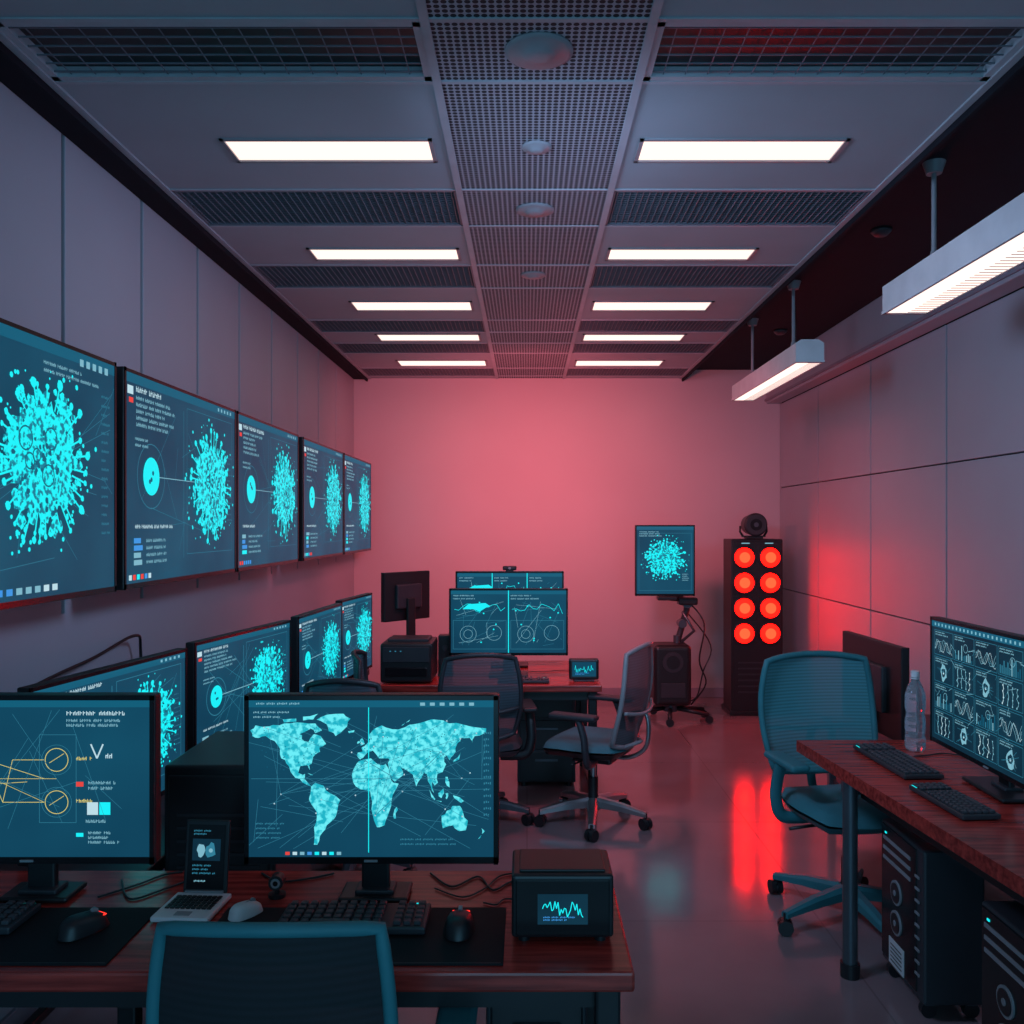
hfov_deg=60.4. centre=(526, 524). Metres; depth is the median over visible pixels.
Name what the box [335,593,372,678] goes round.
desktop monitor
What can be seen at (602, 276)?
ceiling vent
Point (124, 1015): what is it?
office desk
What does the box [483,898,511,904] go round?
cable
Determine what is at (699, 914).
floor
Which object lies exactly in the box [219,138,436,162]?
ceiling light
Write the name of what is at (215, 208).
ceiling vent
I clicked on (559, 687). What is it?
office desk
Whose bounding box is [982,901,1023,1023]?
computer tower
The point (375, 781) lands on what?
desktop monitor
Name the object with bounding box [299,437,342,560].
wall screen
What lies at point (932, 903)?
computer tower
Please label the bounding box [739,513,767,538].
spotlight
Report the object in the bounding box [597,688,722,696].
baseboard
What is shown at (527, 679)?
keyboard
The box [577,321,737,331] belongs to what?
ceiling vent
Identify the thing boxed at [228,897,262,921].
computer mouse
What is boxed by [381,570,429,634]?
desktop monitor
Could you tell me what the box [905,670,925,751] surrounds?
water bottle
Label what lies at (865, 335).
trim
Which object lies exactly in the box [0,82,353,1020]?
wall
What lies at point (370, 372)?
ceiling vent
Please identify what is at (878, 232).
smoke detector
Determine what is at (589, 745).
office chair
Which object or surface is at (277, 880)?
webcam
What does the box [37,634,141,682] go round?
cable
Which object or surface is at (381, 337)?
ceiling light
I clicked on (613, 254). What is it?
ceiling light
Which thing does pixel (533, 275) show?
smoke detector
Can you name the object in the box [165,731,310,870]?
computer tower
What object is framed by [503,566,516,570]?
webcam
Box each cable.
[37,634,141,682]
[97,871,182,897]
[121,879,183,899]
[261,872,333,882]
[430,872,511,890]
[434,873,511,897]
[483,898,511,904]
[528,670,564,671]
[913,753,959,756]
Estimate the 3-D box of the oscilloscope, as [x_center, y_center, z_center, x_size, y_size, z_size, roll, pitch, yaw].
[0.075,0.795,1.898,0.214,0.149,0.153,0,0,0]
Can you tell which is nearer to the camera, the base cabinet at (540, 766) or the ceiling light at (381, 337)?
the base cabinet at (540, 766)
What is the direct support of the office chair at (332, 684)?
on the floor
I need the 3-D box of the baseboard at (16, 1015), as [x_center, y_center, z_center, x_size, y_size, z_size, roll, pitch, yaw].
[-1.619,1.575,3.340,0.015,0.090,9.879,0,0,0]
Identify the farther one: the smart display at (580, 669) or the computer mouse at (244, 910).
the smart display at (580, 669)
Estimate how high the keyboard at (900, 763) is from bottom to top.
0.024 m
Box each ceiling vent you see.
[0,22,431,80]
[172,191,462,225]
[252,266,475,287]
[310,321,485,331]
[335,344,489,352]
[361,369,494,375]
[566,369,687,375]
[572,344,713,352]
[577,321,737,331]
[589,266,794,287]
[605,191,871,225]
[643,22,1023,80]
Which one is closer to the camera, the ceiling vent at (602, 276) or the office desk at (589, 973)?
the office desk at (589, 973)
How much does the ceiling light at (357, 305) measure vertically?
0.056 m
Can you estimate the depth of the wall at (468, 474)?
8.28 m
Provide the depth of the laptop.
2.05 m
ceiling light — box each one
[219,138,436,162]
[306,248,461,260]
[348,301,473,310]
[375,334,481,341]
[395,360,487,366]
[574,360,664,366]
[581,334,686,341]
[590,301,714,310]
[605,248,758,260]
[634,138,850,162]
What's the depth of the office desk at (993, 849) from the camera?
2.94 m
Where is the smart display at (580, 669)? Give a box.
[569,658,598,681]
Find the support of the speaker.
on the office desk at (559, 687)
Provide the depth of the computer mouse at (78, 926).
1.85 m
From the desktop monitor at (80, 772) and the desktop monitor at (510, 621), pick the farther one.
the desktop monitor at (510, 621)
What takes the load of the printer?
on the office desk at (559, 687)
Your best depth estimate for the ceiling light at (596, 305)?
5.53 m
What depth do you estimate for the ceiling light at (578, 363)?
7.52 m
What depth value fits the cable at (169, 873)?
2.12 m
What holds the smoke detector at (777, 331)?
attached to the ceiling
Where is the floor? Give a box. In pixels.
[40,697,1015,1023]
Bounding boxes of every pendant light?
[731,280,824,400]
[881,158,1023,314]
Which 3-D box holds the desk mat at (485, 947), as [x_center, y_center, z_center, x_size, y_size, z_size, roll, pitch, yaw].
[-0.362,0.868,1.865,0.630,0.003,0.260,0,0,0]
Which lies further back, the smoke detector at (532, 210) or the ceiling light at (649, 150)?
the smoke detector at (532, 210)
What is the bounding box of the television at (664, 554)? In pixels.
[635,525,712,726]
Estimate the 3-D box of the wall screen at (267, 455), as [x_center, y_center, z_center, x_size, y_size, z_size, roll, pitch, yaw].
[-1.520,-0.165,4.885,0.211,0.790,1.150,0,0,0]
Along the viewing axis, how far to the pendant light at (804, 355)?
5.36 m
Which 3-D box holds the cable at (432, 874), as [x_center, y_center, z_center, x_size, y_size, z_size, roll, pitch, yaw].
[-0.065,0.866,2.129,0.366,0.005,0.086,0,0,6]
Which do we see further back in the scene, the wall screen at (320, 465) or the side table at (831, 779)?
the wall screen at (320, 465)
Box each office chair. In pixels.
[146,921,477,1023]
[303,678,417,870]
[351,649,368,680]
[438,653,537,825]
[533,641,653,842]
[758,650,890,936]
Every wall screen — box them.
[0,318,116,609]
[117,366,235,589]
[236,411,298,571]
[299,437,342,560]
[343,453,370,554]
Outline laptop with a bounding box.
[150,819,230,921]
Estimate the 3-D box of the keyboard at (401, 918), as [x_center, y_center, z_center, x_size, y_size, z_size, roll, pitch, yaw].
[-0.375,0.852,1.915,0.320,0.024,0.125,0,0,0]
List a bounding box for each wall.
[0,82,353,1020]
[354,370,781,687]
[780,286,1023,714]
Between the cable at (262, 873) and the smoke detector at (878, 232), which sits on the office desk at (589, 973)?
the cable at (262, 873)
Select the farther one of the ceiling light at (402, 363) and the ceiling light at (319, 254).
the ceiling light at (402, 363)
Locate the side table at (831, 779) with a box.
[827,715,929,784]
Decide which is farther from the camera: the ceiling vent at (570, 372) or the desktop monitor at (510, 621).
the ceiling vent at (570, 372)
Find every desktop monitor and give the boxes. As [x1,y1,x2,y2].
[0,692,160,902]
[17,648,186,866]
[186,620,290,750]
[244,692,498,902]
[291,603,341,691]
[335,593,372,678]
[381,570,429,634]
[449,588,567,676]
[455,571,563,666]
[843,631,908,739]
[930,616,1023,802]
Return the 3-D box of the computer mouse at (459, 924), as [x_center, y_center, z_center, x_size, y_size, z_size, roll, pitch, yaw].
[-0.145,0.845,1.880,0.064,0.041,0.110,0,0,3]
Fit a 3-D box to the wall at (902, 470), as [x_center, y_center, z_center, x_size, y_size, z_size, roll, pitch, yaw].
[2.439,0.030,3.340,0.122,3.180,9.880,0,0,0]
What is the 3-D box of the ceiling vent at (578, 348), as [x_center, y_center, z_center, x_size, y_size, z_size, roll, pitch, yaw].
[0.893,-1.397,6.865,1.083,0.038,0.382,0,0,0]
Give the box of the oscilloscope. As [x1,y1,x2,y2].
[512,849,612,940]
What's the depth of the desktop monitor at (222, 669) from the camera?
3.39 m
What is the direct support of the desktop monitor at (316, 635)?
on the office desk at (124, 1015)
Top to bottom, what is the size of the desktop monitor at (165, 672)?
0.498 m
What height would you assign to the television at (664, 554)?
1.620 m
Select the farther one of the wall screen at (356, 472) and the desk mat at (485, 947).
the wall screen at (356, 472)
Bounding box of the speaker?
[438,634,452,675]
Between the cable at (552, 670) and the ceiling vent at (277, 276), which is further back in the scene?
the cable at (552, 670)
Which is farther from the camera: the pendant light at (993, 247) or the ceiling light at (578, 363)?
the ceiling light at (578, 363)
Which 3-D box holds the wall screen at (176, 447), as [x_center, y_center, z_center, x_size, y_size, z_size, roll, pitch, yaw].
[-1.519,-0.165,3.692,0.211,0.790,1.185,0,0,0]
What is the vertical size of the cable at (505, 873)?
0.004 m
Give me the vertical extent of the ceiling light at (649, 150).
0.056 m
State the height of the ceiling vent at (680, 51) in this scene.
0.038 m
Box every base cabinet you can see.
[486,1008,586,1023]
[517,700,575,785]
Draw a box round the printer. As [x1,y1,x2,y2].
[380,635,437,681]
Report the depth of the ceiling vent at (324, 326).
6.15 m
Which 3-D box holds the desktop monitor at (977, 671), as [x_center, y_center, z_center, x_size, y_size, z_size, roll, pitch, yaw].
[1.565,0.603,2.870,0.170,0.528,0.800,0,0,0]
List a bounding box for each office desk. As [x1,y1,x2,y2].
[0,669,369,1023]
[0,871,634,1023]
[380,661,601,784]
[796,740,1023,980]
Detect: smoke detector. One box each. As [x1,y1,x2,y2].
[505,32,572,69]
[516,203,553,217]
[521,271,545,279]
[522,140,551,154]
[773,329,786,334]
[870,226,891,237]
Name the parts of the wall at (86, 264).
wainscot panel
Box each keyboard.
[0,900,40,934]
[278,900,430,934]
[522,676,548,682]
[853,743,943,778]
[909,782,1000,819]
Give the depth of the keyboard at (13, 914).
1.92 m
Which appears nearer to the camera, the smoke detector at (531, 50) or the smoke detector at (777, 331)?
the smoke detector at (531, 50)
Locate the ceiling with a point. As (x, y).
(478, 109)
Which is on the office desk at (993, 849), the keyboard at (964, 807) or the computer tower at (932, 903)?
the keyboard at (964, 807)
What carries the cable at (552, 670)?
on the office desk at (559, 687)
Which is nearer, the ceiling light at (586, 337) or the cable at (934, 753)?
the cable at (934, 753)
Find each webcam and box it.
[268,871,285,899]
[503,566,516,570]
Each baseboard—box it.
[0,868,164,1023]
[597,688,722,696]
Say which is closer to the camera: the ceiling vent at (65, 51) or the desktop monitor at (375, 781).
the desktop monitor at (375, 781)
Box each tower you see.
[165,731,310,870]
[721,539,782,715]
[882,818,983,1017]
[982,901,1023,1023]
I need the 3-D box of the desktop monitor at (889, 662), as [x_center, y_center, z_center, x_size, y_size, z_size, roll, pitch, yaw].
[1.655,0.810,4.327,0.170,0.503,0.660,0,0,-3]
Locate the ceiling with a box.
[0,0,1023,381]
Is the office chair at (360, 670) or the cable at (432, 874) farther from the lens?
the office chair at (360, 670)
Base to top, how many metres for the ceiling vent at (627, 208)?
0.038 m
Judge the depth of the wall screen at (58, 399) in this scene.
2.64 m
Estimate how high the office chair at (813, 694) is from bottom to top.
1.058 m
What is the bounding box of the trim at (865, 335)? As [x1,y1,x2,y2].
[765,263,1023,403]
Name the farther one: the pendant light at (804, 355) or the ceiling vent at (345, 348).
the ceiling vent at (345, 348)
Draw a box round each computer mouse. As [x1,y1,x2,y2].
[56,907,108,941]
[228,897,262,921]
[444,905,473,941]
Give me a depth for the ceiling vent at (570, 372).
8.00 m
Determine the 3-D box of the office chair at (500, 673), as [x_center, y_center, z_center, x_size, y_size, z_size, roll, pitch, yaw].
[-0.266,1.135,4.768,0.630,0.967,0.595,0,0,-7]
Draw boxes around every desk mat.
[0,907,160,965]
[217,907,505,965]
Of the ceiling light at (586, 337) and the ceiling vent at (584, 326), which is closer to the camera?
the ceiling vent at (584, 326)
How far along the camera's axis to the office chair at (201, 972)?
1.40 m
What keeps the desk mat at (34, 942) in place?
on the office desk at (589, 973)
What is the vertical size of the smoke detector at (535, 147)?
0.022 m
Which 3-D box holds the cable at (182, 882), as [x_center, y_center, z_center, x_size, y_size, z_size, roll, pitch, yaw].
[-0.865,0.866,2.139,0.216,0.005,0.138,0,0,-28]
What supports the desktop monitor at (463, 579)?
on the office desk at (559, 687)
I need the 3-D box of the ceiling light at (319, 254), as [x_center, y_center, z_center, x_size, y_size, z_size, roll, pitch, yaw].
[-0.720,-1.402,4.480,0.760,0.056,0.200,0,0,0]
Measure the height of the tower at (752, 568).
1.500 m

